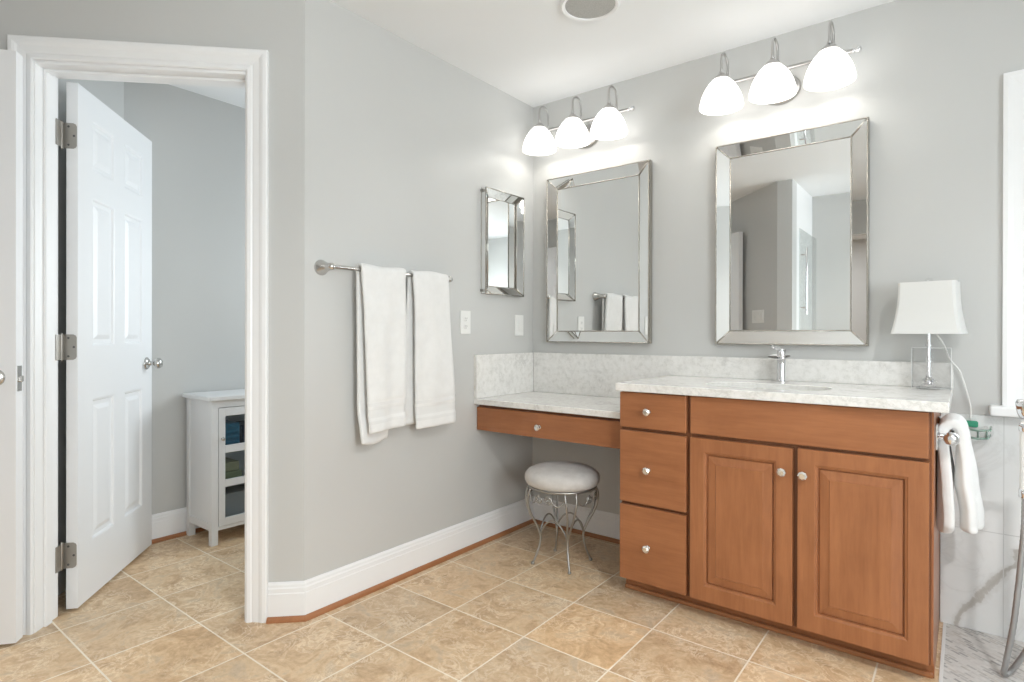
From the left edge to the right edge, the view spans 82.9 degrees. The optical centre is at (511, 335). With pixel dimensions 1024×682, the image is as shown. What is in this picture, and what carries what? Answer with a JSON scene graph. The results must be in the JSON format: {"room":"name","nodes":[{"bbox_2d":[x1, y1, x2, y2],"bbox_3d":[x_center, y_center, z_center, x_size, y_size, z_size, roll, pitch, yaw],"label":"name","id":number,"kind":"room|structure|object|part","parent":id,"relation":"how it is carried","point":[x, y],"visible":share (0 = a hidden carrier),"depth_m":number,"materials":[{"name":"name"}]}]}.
{"room":"bathroom","nodes":[
{"label":"bathroom","id":0,"kind":"room"},
{"bbox_2d":[58,78,123,595],"bbox_3d":[-1.965,-0.130,2.591,0.080,2.440,0.729,0,0,-8],"label":"wall","id":1,"kind":"structure","parent":0,"point":[110,93],"depth_m":2.46,"materials":[{"name":"grey paint"}]},
{"bbox_2d":[55,82,162,608],"bbox_3d":[-1.804,0.039,2.615,0.186,2.078,0.766,0,0,-12],"label":"door","id":2,"kind":"structure","parent":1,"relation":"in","point":[106,345],"depth_m":2.53,"materials":[{"name":"white paint"}]},
{"bbox_3d":[-1.761,0.867,2.250,0.003,0.100,0.030,0,0,-7],"label":"jamb plate","id":3,"kind":"part","parent":2,"relation":"part of","materials":[{"name":"silver metal"}]},
{"bbox_3d":[-1.760,0.045,2.248,0.003,0.100,0.030,0,0,-7],"label":"jamb plate","id":4,"kind":"part","parent":2,"relation":"part of","materials":[{"name":"silver metal"}]},
{"bbox_3d":[-1.758,-0.788,2.247,0.003,0.100,0.030,0,0,-7],"label":"jamb plate","id":5,"kind":"part","parent":2,"relation":"part of","materials":[{"name":"silver metal"}]},
{"bbox_3d":[-1.747,0.867,2.287,0.050,0.100,0.003,0,0,-12],"label":"plate","id":6,"kind":"part","parent":2,"relation":"part of","materials":[{"name":"silver metal"}]},
{"bbox_3d":[-1.745,0.045,2.286,0.050,0.100,0.003,0,0,-12],"label":"plate","id":7,"kind":"part","parent":2,"relation":"part of","materials":[{"name":"silver metal"}]},
{"bbox_3d":[-1.743,-0.788,2.284,0.050,0.100,0.003,0,0,-12],"label":"plate","id":8,"kind":"part","parent":2,"relation":"part of","materials":[{"name":"silver metal"}]},
{"bbox_3d":[-1.812,0.140,2.938,0.073,0.062,0.062,0,0,-12],"label":"knob","id":9,"kind":"part","parent":2,"relation":"part of","materials":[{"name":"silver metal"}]},
{"bbox_2d":[0,0,304,581],"bbox_3d":[-1.728,-0.129,2.190,1.850,2.440,0.125,0,0,-7],"label":"wall","id":10,"kind":"structure","parent":0,"point":[277,27],"depth_m":2.23,"materials":[{"name":"grey paint"}]},
{"bbox_2d":[0,49,23,644],"bbox_3d":[-2.041,0.040,1.982,0.632,2.078,0.188,0,0,-14],"label":"door","id":11,"kind":"structure","parent":10,"relation":"in","point":[11,62],"depth_m":2.03,"materials":[{"name":"white paint"}]},
{"bbox_3d":[-1.793,0.146,1.984,0.062,0.062,0.073,0,0,-14],"label":"knob","id":12,"kind":"part","parent":11,"relation":"part of","materials":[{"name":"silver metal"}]},
{"bbox_3d":[-1.746,0.151,2.055,0.002,0.090,0.026,0,0,-14],"label":"latch plate","id":13,"kind":"part","parent":11,"relation":"part of","materials":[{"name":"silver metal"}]},
{"bbox_2d":[7,34,268,634],"bbox_3d":[-1.389,0.002,2.222,0.902,2.180,0.149,0,0,-7],"label":"door frame","id":14,"kind":"structure","parent":10,"relation":"attached to","point":[46,60],"depth_m":2.18,"materials":[{"name":"white paint"}]},
{"bbox_2d":[266,581,305,623],"bbox_3d":[-0.862,1.020,2.221,0.144,0.145,0.030,0,0,-7],"label":"baseboard","id":15,"kind":"structure","parent":10,"relation":"attached to","point":[285,600],"depth_m":2.22,"materials":[{"name":"white paint"}]},
{"bbox_3d":[-0.861,1.084,2.214,0.144,0.018,0.016,0,0,-7],"label":"shoe molding","id":16,"kind":"part","parent":15,"relation":"part of","materials":[{"name":"brown wood"}]},
{"bbox_2d":[124,82,244,514],"bbox_3d":[-1.527,-0.131,3.623,0.115,2.440,1.720,0,0,38],"label":"wall","id":17,"kind":"structure","parent":0,"point":[198,140],"depth_m":3.21,"materials":[{"name":"grey paint"}]},
{"bbox_2d":[152,507,205,543],"bbox_3d":[-1.490,1.017,3.559,0.030,0.145,1.535,0,0,38],"label":"baseboard","id":18,"kind":"structure","parent":17,"relation":"attached to","point":[167,525],"depth_m":3.11,"materials":[{"name":"white paint"}]},
{"bbox_3d":[-1.484,1.080,3.555,0.016,0.018,1.535,0,0,38],"label":"shoe molding","id":19,"kind":"part","parent":18,"relation":"part of","materials":[{"name":"brown wood"}]},
{"bbox_2d":[304,0,532,580],"bbox_3d":[-0.385,-0.127,2.868,0.115,2.440,1.503,0,0,38],"label":"wall","id":20,"kind":"structure","parent":0,"point":[402,142],"depth_m":2.60,"materials":[{"name":"grey paint"}]},
{"bbox_2d":[314,260,452,281],"bbox_3d":[-0.522,-0.270,2.530,0.084,0.062,0.717,0,0,38],"label":"towel bar","id":21,"kind":"object","parent":20,"relation":"attached to","point":[321,267],"visible":0.55,"depth_m":2.27,"materials":[{"name":"grey metal"}]},
{"bbox_3d":[-0.502,-0.270,2.514,0.016,0.016,0.655,0,0,38],"label":"rail","id":22,"kind":"part","parent":21,"relation":"part of","materials":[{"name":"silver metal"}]},
{"bbox_2d":[356,263,406,444],"bbox_3d":[-0.552,0.079,2.454,0.076,0.753,0.238,0,0,38],"label":"bath towel","id":23,"kind":"object","parent":21,"relation":"hanging from","point":[380,291],"visible":1,"depth_m":2.41,"materials":[{"name":"white fabric"}]},
{"bbox_2d":[405,270,455,428],"bbox_3d":[-0.380,0.062,2.673,0.076,0.717,0.294,0,0,43],"label":"bath towel","id":24,"kind":"object","parent":21,"relation":"hanging from","point":[430,382],"visible":0.98,"depth_m":2.63,"materials":[{"name":"white fabric"}]},
{"bbox_2d":[304,496,533,620],"bbox_3d":[-0.334,1.020,2.821,0.030,0.145,1.515,0,0,38],"label":"baseboard","id":25,"kind":"structure","parent":20,"relation":"attached to","point":[326,592],"depth_m":2.64,"materials":[{"name":"white paint"}]},
{"bbox_2d":[460,310,470,333],"bbox_3d":[-0.237,-0.068,2.958,0.008,0.120,0.076,0,0,38],"label":"wall outlet","id":26,"kind":"object","parent":20,"relation":"attached to","point":[465,316],"visible":1,"depth_m":2.95,"materials":[{"name":"white plastic"}]},
{"bbox_2d":[480,186,523,296],"bbox_3d":[-0.048,-0.502,3.175,0.036,0.563,0.343,0,0,38],"label":"mirror","id":27,"kind":"object","parent":20,"relation":"attached to","point":[502,213],"visible":1,"depth_m":3.18,"materials":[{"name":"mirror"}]},
{"bbox_3d":[-0.055,-0.502,3.184,0.008,0.475,0.250,0,0,38],"label":"glass","id":28,"kind":"part","parent":27,"relation":"part of","materials":[{"name":"white mirror"}]},
{"bbox_2d":[515,315,522,335],"bbox_3d":[0.043,-0.058,3.316,0.008,0.120,0.076,0,0,38],"label":"light switch","id":29,"kind":"object","parent":20,"relation":"attached to","point":[518,318],"visible":1,"depth_m":3.31,"materials":[{"name":"white plastic"}]},
{"bbox_2d":[0,523,1023,681],"bbox_3d":[-1.683,1.144,0.998,7.350,0.100,6.350,0,0,38],"label":"floor","id":30,"kind":"structure","parent":0,"point":[175,612],"depth_m":2.11,"materials":[{"name":"beige tile"}]},
{"bbox_2d":[183,389,244,546],"bbox_3d":[-1.528,0.702,3.244,0.329,0.775,0.461,0,0,38],"label":"storage cabinet","id":31,"kind":"object","parent":30,"relation":"on","point":[207,412],"visible":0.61,"depth_m":3.06,"materials":[{"name":"white paint"}]},
{"bbox_3d":[-1.757,0.713,3.172,0.034,0.752,0.034,0,0,38],"label":"post leg","id":32,"kind":"part","parent":31,"relation":"part of","materials":[{"name":"white paint"}]},
{"bbox_3d":[-1.661,0.995,3.084,0.227,0.040,0.007,0,0,38],"label":"rail","id":33,"kind":"part","parent":31,"relation":"part of","materials":[{"name":"white paint"}]},
{"bbox_3d":[-1.551,0.714,3.011,0.034,0.752,0.034,0,0,38],"label":"post leg","id":34,"kind":"part","parent":31,"relation":"part of","materials":[{"name":"white paint"}]},
{"bbox_3d":[-1.427,1.006,3.165,0.018,0.017,0.361,0,0,38],"label":"rail","id":35,"kind":"part","parent":31,"relation":"part of","materials":[{"name":"white paint"}]},
{"bbox_3d":[-1.425,0.356,3.164,0.018,0.037,0.361,0,0,38],"label":"rail","id":36,"kind":"part","parent":31,"relation":"part of","materials":[{"name":"white paint"}]},
{"bbox_3d":[-1.423,0.688,3.162,0.017,0.617,0.355,0,0,38],"label":"door","id":37,"kind":"part","parent":31,"relation":"part of","materials":[{"name":"white paint"}]},
{"bbox_2d":[225,420,239,444],"bbox_3d":[-1.590,0.530,3.168,0.200,0.122,0.115,0,0,38],"label":"folded cloth","id":38,"kind":"object","parent":31,"relation":"on","point":[232,428],"visible":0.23,"depth_m":3.12,"materials":[{"name":"blue fabric"}]},
{"bbox_2d":[225,469,241,478],"bbox_3d":[-1.586,0.760,3.175,0.200,0.062,0.120,0,0,38],"label":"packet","id":39,"kind":"object","parent":31,"relation":"on","point":[235,473],"visible":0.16,"depth_m":3.12,"materials":[{"name":"green"}]},
{"bbox_2d":[225,457,238,471],"bbox_3d":[-1.586,0.704,3.174,0.180,0.049,0.100,0,0,38],"label":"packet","id":40,"kind":"object","parent":39,"relation":"on","point":[230,464],"visible":0.29,"depth_m":3.13,"materials":[{"name":"beige plastic"}]},
{"bbox_2d":[225,483,244,516],"bbox_3d":[-1.543,0.921,3.230,0.210,0.156,0.270,0,0,38],"label":"storage bin","id":41,"kind":"object","parent":31,"relation":"in","point":[234,495],"visible":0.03,"depth_m":3.14,"materials":[{"name":"grey"}]},
{"bbox_2d":[235,420,244,442],"bbox_3d":[-1.507,0.540,3.275,0.180,0.102,0.125,0,0,38],"label":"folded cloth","id":42,"kind":"object","parent":31,"relation":"on","point":[242,423],"visible":0.11,"depth_m":3.18,"materials":[{"name":"black fabric"}]},
{"bbox_2d":[525,461,599,574],"bbox_3d":[0.241,0.856,2.795,0.362,0.472,0.362,0,0,36],"label":"vanity stool","id":43,"kind":"object","parent":30,"relation":"on","point":[557,478],"visible":1,"depth_m":2.69,"materials":[{"name":"grey fabric"}]},
{"bbox_3d":[0.104,0.906,2.773,0.077,0.376,0.064,0,0,-9],"label":"leg","id":44,"kind":"part","parent":43,"relation":"part of","materials":[{"name":"grey metal"}]},
{"bbox_3d":[0.220,0.906,2.933,0.064,0.376,0.077,0,0,-9],"label":"leg","id":45,"kind":"part","parent":43,"relation":"part of","materials":[{"name":"grey metal"}]},
{"bbox_2d":[525,461,599,491],"bbox_3d":[0.242,0.666,2.795,0.362,0.092,0.362,0,0,36],"label":"cushion","id":46,"kind":"object","parent":43,"relation":"on","point":[553,476],"depth_m":2.68,"materials":[{"name":"grey fabric"}]},
{"bbox_3d":[0.263,0.906,2.657,0.064,0.376,0.077,0,0,-9],"label":"leg","id":47,"kind":"part","parent":43,"relation":"part of","materials":[{"name":"grey metal"}]},
{"bbox_3d":[0.379,0.906,2.817,0.077,0.376,0.064,0,0,-9],"label":"leg","id":48,"kind":"part","parent":43,"relation":"part of","materials":[{"name":"grey metal"}]},
{"bbox_2d":[620,391,939,678],"bbox_3d":[1.031,0.664,2.327,1.088,0.865,0.605,0,0,38],"label":"vanity cabinet","id":49,"kind":"object","parent":30,"relation":"on","point":[812,523],"visible":0.97,"depth_m":2.04,"materials":[{"name":"brown wood"}]},
{"bbox_2d":[477,405,621,448],"bbox_3d":[0.299,0.425,2.943,0.866,0.134,0.523,0,0,38],"label":"drawer unit","id":50,"kind":"object","parent":49,"relation":"attached to","point":[574,428],"visible":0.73,"depth_m":2.74,"materials":[{"name":"brown wood"}]},
{"bbox_3d":[0.119,0.439,2.764,0.033,0.033,0.019,0,0,38],"label":"knob","id":51,"kind":"part","parent":50,"relation":"part of","materials":[{"name":"silver metal"}]},
{"bbox_2d":[474,391,619,418],"bbox_3d":[0.302,0.343,2.954,0.866,0.029,0.523,0,0,38],"label":"countertop","id":52,"kind":"structure","parent":50,"relation":"on","point":[609,407],"depth_m":2.85,"materials":[{"name":"white stone"}]},
{"bbox_3d":[0.539,0.863,2.340,0.033,0.033,0.019,0,0,38],"label":"knob","id":53,"kind":"part","parent":49,"relation":"part of","materials":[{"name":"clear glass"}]},
{"bbox_3d":[0.540,0.547,2.339,0.033,0.033,0.019,0,0,38],"label":"knob","id":54,"kind":"part","parent":49,"relation":"part of","materials":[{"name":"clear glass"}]},
{"bbox_3d":[0.540,0.310,2.339,0.033,0.033,0.019,0,0,38],"label":"knob","id":55,"kind":"part","parent":49,"relation":"part of","materials":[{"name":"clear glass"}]},
{"bbox_3d":[0.570,0.858,2.356,0.286,0.311,0.021,0,0,38],"label":"drawer","id":56,"kind":"part","parent":49,"relation":"part of","materials":[{"name":"brown wood"}]},
{"bbox_3d":[0.571,0.542,2.355,0.286,0.297,0.021,0,0,38],"label":"drawer","id":57,"kind":"part","parent":49,"relation":"part of","materials":[{"name":"brown wood"}]},
{"bbox_3d":[0.572,0.308,2.355,0.286,0.146,0.021,0,0,38],"label":"drawer","id":58,"kind":"part","parent":49,"relation":"part of","materials":[{"name":"brown wood"}]},
{"bbox_3d":[0.841,0.705,2.145,0.366,0.622,0.021,0,0,38],"label":"door","id":59,"kind":"part","parent":49,"relation":"part of","materials":[{"name":"brown wood"}]},
{"bbox_3d":[0.920,1.087,2.189,1.086,0.019,0.012,0,0,38],"label":"shoe molding","id":60,"kind":"part","parent":49,"relation":"part of","materials":[{"name":"brown wood"}]},
{"bbox_3d":[0.940,0.478,2.026,0.033,0.033,0.019,0,0,38],"label":"knob","id":61,"kind":"part","parent":49,"relation":"part of","materials":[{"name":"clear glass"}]},
{"bbox_2d":[615,375,952,412],"bbox_3d":[1.055,0.215,2.315,1.115,0.032,0.603,0,0,38],"label":"countertop","id":62,"kind":"structure","parent":49,"relation":"on","point":[908,398],"depth_m":2.14,"materials":[{"name":"white stone"}]},
{"bbox_2d":[768,345,790,381],"bbox_3d":[1.146,0.120,2.481,0.090,0.158,0.112,0,0,38],"label":"faucet","id":63,"kind":"object","parent":62,"relation":"on","point":[781,356],"visible":1,"depth_m":2.49,"materials":[{"name":"silver metal"}]},
{"bbox_3d":[1.144,0.068,2.498,0.078,0.054,0.035,0,0,-18],"label":"lever","id":64,"kind":"part","parent":63,"relation":"part of","materials":[{"name":"silver metal"}]},
{"bbox_3d":[1.138,0.092,2.471,0.090,0.023,0.089,0,0,38],"label":"spout","id":65,"kind":"part","parent":63,"relation":"part of","materials":[{"name":"silver metal"}]},
{"bbox_2d":[890,279,971,419],"bbox_3d":[1.569,0.049,2.171,0.190,0.530,0.221,0,0,-44],"label":"table lamp","id":66,"kind":"object","parent":62,"relation":"on","point":[924,307],"visible":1,"depth_m":2.12,"materials":[{"name":"white fabric"}]},
{"bbox_3d":[1.552,0.048,2.159,0.020,0.216,0.020,0,0,-44],"label":"stem","id":67,"kind":"part","parent":66,"relation":"part of","materials":[{"name":"silver metal"}]},
{"bbox_3d":[1.552,-0.103,2.159,0.149,0.192,0.215,0,0,-44],"label":"lamp shade","id":68,"kind":"part","parent":66,"relation":"part of","materials":[{"name":"white fabric"}]},
{"bbox_3d":[1.639,0.136,2.178,0.150,0.355,0.035,0,0,9],"label":"cord","id":69,"kind":"part","parent":66,"relation":"part of","materials":[{"name":"white plastic"}]},
{"bbox_2d":[911,347,951,388],"bbox_3d":[1.599,0.122,2.211,0.122,0.154,0.054,0,0,38],"label":"acrylic box","id":70,"kind":"object","parent":62,"relation":"on","point":[912,386],"visible":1,"depth_m":2.23,"materials":[{"name":"clear plastic"}]},
{"bbox_3d":[0.994,0.480,1.984,0.033,0.033,0.019,0,0,38],"label":"knob","id":71,"kind":"part","parent":49,"relation":"part of","materials":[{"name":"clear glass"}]},
{"bbox_3d":[1.144,0.704,1.908,0.372,0.625,0.021,0,0,38],"label":"door","id":72,"kind":"part","parent":49,"relation":"part of","materials":[{"name":"brown wood"}]},
{"bbox_3d":[1.474,0.666,2.015,0.006,0.865,0.552,0,0,38],"label":"panel","id":73,"kind":"part","parent":49,"relation":"part of","materials":[{"name":"brown wood"}]},
{"bbox_2d":[935,415,959,449],"bbox_3d":[1.446,0.323,1.921,0.063,0.080,0.316,0,0,38],"label":"towel bar","id":74,"kind":"object","parent":49,"relation":"attached to","point":[951,438],"visible":0.79,"depth_m":1.81,"materials":[{"name":"silver metal"}]},
{"bbox_3d":[1.360,0.323,1.856,0.008,0.080,0.044,0,0,38],"label":"mount plate","id":75,"kind":"part","parent":74,"relation":"part of","materials":[{"name":"silver metal"}]},
{"bbox_3d":[1.377,0.321,1.843,0.036,0.028,0.028,0,0,38],"label":"post","id":76,"kind":"part","parent":74,"relation":"part of","materials":[{"name":"silver metal"}]},
{"bbox_2d":[936,413,983,533],"bbox_3d":[1.491,0.456,1.927,0.124,0.375,0.235,0,0,38],"label":"hand towel","id":77,"kind":"object","parent":74,"relation":"hanging from","point":[965,477],"visible":0.93,"depth_m":1.85,"materials":[{"name":"white fabric"}]},
{"bbox_2d":[1000,399,1023,676],"bbox_3d":[1.622,0.648,1.793,0.166,0.902,0.095,0,0,38],"label":"towel rack","id":78,"kind":"object","parent":30,"relation":"on","point":[1005,671],"visible":1,"depth_m":1.80,"materials":[{"name":"silver metal"}]},
{"bbox_2d":[169,0,895,107],"bbox_3d":[-1.712,-1.397,0.989,7.500,0.100,6.500,0,0,38],"label":"ceiling","id":79,"kind":"structure","parent":0,"point":[530,51],"depth_m":2.58,"materials":[{"name":"white paint"}]},
{"bbox_2d":[560,0,619,21],"bbox_3d":[0.315,-1.337,2.342,0.242,0.016,0.242,0,0,38],"label":"ceiling speaker","id":80,"kind":"object","parent":79,"relation":"attached to","point":[578,10],"visible":1,"depth_m":2.37,"materials":[{"name":"white paint"}]},
{"bbox_2d":[532,0,1023,620],"bbox_3d":[1.587,-0.122,2.364,3.845,2.440,0.130,0,0,38],"label":"wall","id":81,"kind":"structure","parent":0,"point":[928,82],"depth_m":2.36,"materials":[{"name":"grey paint"}]},
{"bbox_2d":[533,496,619,543],"bbox_3d":[0.455,1.021,3.147,0.872,0.145,0.030,0,0,38],"label":"baseboard","id":82,"kind":"structure","parent":81,"relation":"attached to","point":[602,525],"depth_m":3.19,"materials":[{"name":"white paint"}]},
{"bbox_3d":[0.456,1.085,3.138,0.858,0.018,0.016,0,0,38],"label":"shoe molding","id":83,"kind":"part","parent":82,"relation":"part of","materials":[{"name":"brown wood"}]},
{"bbox_2d":[522,85,634,155],"bbox_3d":[0.338,-1.155,3.101,0.636,0.261,0.244,0,0,38],"label":"vanity light","id":84,"kind":"object","parent":81,"relation":"attached to","point":[609,124],"visible":1,"depth_m":3.04,"materials":[{"name":"white glass"}]},
{"bbox_3d":[0.151,-1.089,3.212,0.189,0.129,0.189,0,0,38],"label":"lamp shade","id":85,"kind":"part","parent":84,"relation":"part of","materials":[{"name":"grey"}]},
{"bbox_3d":[0.178,-1.224,3.246,0.011,0.124,0.096,0,0,38],"label":"arm","id":86,"kind":"part","parent":84,"relation":"part of","materials":[{"name":"silver metal"}]},
{"bbox_3d":[0.321,-1.089,3.080,0.189,0.129,0.189,0,0,38],"label":"lamp shade","id":87,"kind":"part","parent":84,"relation":"part of","materials":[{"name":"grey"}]},
{"bbox_3d":[0.348,-1.223,3.113,0.011,0.124,0.096,0,0,38],"label":"arm","id":88,"kind":"part","parent":84,"relation":"part of","materials":[{"name":"silver metal"}]},
{"bbox_3d":[0.374,-1.161,3.147,0.570,0.017,0.017,0,0,38],"label":"rod","id":89,"kind":"part","parent":84,"relation":"part of","materials":[{"name":"silver metal"}]},
{"bbox_3d":[0.406,-1.096,3.189,0.164,0.128,0.021,0,0,38],"label":"wall plate","id":90,"kind":"part","parent":84,"relation":"part of","materials":[{"name":"silver metal"}]},
{"bbox_3d":[0.491,-1.088,2.947,0.189,0.129,0.189,0,0,38],"label":"lamp shade","id":91,"kind":"part","parent":84,"relation":"part of","materials":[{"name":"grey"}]},
{"bbox_3d":[0.517,-1.223,2.981,0.011,0.124,0.096,0,0,38],"label":"arm","id":92,"kind":"part","parent":84,"relation":"part of","materials":[{"name":"silver metal"}]},
{"bbox_2d":[546,159,651,343],"bbox_3d":[0.456,-0.427,3.136,0.631,0.931,0.044,0,0,38],"label":"wall mirror","id":93,"kind":"object","parent":81,"relation":"attached to","point":[599,221],"visible":1,"depth_m":3.12,"materials":[{"name":"grey mirror"}]},
{"bbox_3d":[0.457,-0.427,3.138,0.503,0.803,0.006,0,0,38],"label":"glass","id":94,"kind":"part","parent":93,"relation":"part of","materials":[{"name":"white mirror"}]},
{"bbox_2d":[474,352,952,398],"bbox_3d":[0.741,0.215,2.611,1.978,0.228,0.522,0,0,38],"label":"backsplash","id":95,"kind":"structure","parent":81,"relation":"attached to","point":[507,373],"depth_m":2.98,"materials":[{"name":"white stone"}]},
{"bbox_3d":[-0.037,0.212,3.206,0.020,0.228,0.501,0,0,38],"label":"panel","id":96,"kind":"part","parent":95,"relation":"part of","materials":[{"name":"white stone"}]},
{"bbox_2d":[699,21,861,115],"bbox_3d":[1.125,-1.152,2.487,0.636,0.261,0.244,0,0,38],"label":"vanity light","id":97,"kind":"object","parent":81,"relation":"attached to","point":[832,68],"visible":1,"depth_m":2.42,"materials":[{"name":"white glass"}]},
{"bbox_3d":[0.938,-1.087,2.598,0.189,0.129,0.189,0,0,38],"label":"lamp shade","id":98,"kind":"part","parent":97,"relation":"part of","materials":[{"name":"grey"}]},
{"bbox_3d":[0.964,-1.221,2.631,0.011,0.124,0.096,0,0,38],"label":"arm","id":99,"kind":"part","parent":97,"relation":"part of","materials":[{"name":"silver metal"}]},
{"bbox_3d":[1.108,-1.086,2.465,0.189,0.129,0.189,0,0,38],"label":"lamp shade","id":100,"kind":"part","parent":97,"relation":"part of","materials":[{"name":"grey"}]},
{"bbox_3d":[1.134,-1.221,2.499,0.011,0.124,0.096,0,0,38],"label":"arm","id":101,"kind":"part","parent":97,"relation":"part of","materials":[{"name":"silver metal"}]},
{"bbox_3d":[1.193,-1.093,2.575,0.164,0.128,0.021,0,0,38],"label":"wall plate","id":102,"kind":"part","parent":97,"relation":"part of","materials":[{"name":"silver metal"}]},
{"bbox_3d":[1.160,-1.159,2.532,0.570,0.017,0.017,0,0,38],"label":"rod","id":103,"kind":"part","parent":97,"relation":"part of","materials":[{"name":"silver metal"}]},
{"bbox_3d":[1.277,-1.075,2.333,0.056,0.064,0.056,0,0,38],"label":"bulb","id":104,"kind":"part","parent":97,"relation":"part of","materials":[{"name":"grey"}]},
{"bbox_3d":[1.277,-1.085,2.333,0.189,0.129,0.189,0,0,38],"label":"lamp shade","id":105,"kind":"part","parent":97,"relation":"part of","materials":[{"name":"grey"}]},
{"bbox_3d":[1.304,-1.220,2.366,0.011,0.124,0.096,0,0,38],"label":"arm","id":106,"kind":"part","parent":97,"relation":"part of","materials":[{"name":"silver metal"}]},
{"bbox_2d":[715,117,869,345],"bbox_3d":[1.209,-0.423,2.548,0.618,0.929,0.044,0,0,38],"label":"wall mirror","id":107,"kind":"object","parent":81,"relation":"attached to","point":[792,209],"visible":1,"depth_m":2.52,"materials":[{"name":"grey mirror"}]},
{"bbox_3d":[1.210,-0.423,2.549,0.490,0.801,0.006,0,0,38],"label":"glass","id":108,"kind":"part","parent":107,"relation":"part of","materials":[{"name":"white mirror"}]},
{"bbox_2d":[940,413,1023,641],"bbox_3d":[2.300,0.699,1.717,1.660,0.803,0.012,0,0,38],"label":"wall","id":109,"kind":"structure","parent":81,"relation":"attached to","point":[978,571],"depth_m":2.13,"materials":[{"name":"white tile"}]},
{"bbox_2d":[939,622,946,681],"bbox_3d":[0.583,1.097,0.844,0.010,0.004,3.478,0,0,38],"label":"trim","id":110,"kind":"structure","parent":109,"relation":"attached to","point":[944,623],"depth_m":2.00,"materials":[{"name":"white"}]},
{"bbox_2d":[966,420,993,439],"bbox_3d":[1.709,0.348,2.121,0.086,0.063,0.080,0,0,38],"label":"soap holder","id":111,"kind":"object","parent":109,"relation":"attached to","point":[970,423],"visible":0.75,"depth_m":2.10,"materials":[{"name":"green plastic"}]},
{"bbox_2d":[969,426,991,439],"bbox_3d":[1.706,0.354,2.122,0.081,0.050,0.079,0,0,38],"label":"basket","id":112,"kind":"object","parent":111,"relation":"on","point":[987,437],"depth_m":2.10,"materials":[{"name":"plastic"}]},
{"bbox_2d":[989,69,1023,417],"bbox_3d":[2.210,-0.329,1.838,1.077,1.242,0.192,0,0,38],"label":"window","id":113,"kind":"structure","parent":81,"relation":"in","point":[1013,82],"depth_m":2.09,"materials":[{"name":"white paint"}]},
{"bbox_3d":[2.178,0.274,1.800,1.077,0.037,0.092,0,0,38],"label":"sill","id":114,"kind":"part","parent":113,"relation":"part of","materials":[{"name":"white paint"}]},
{"bbox_3d":[2.179,-0.347,1.805,0.995,1.205,0.022,0,0,38],"label":"casing","id":115,"kind":"part","parent":113,"relation":"part of","materials":[{"name":"white paint"}]}
]}

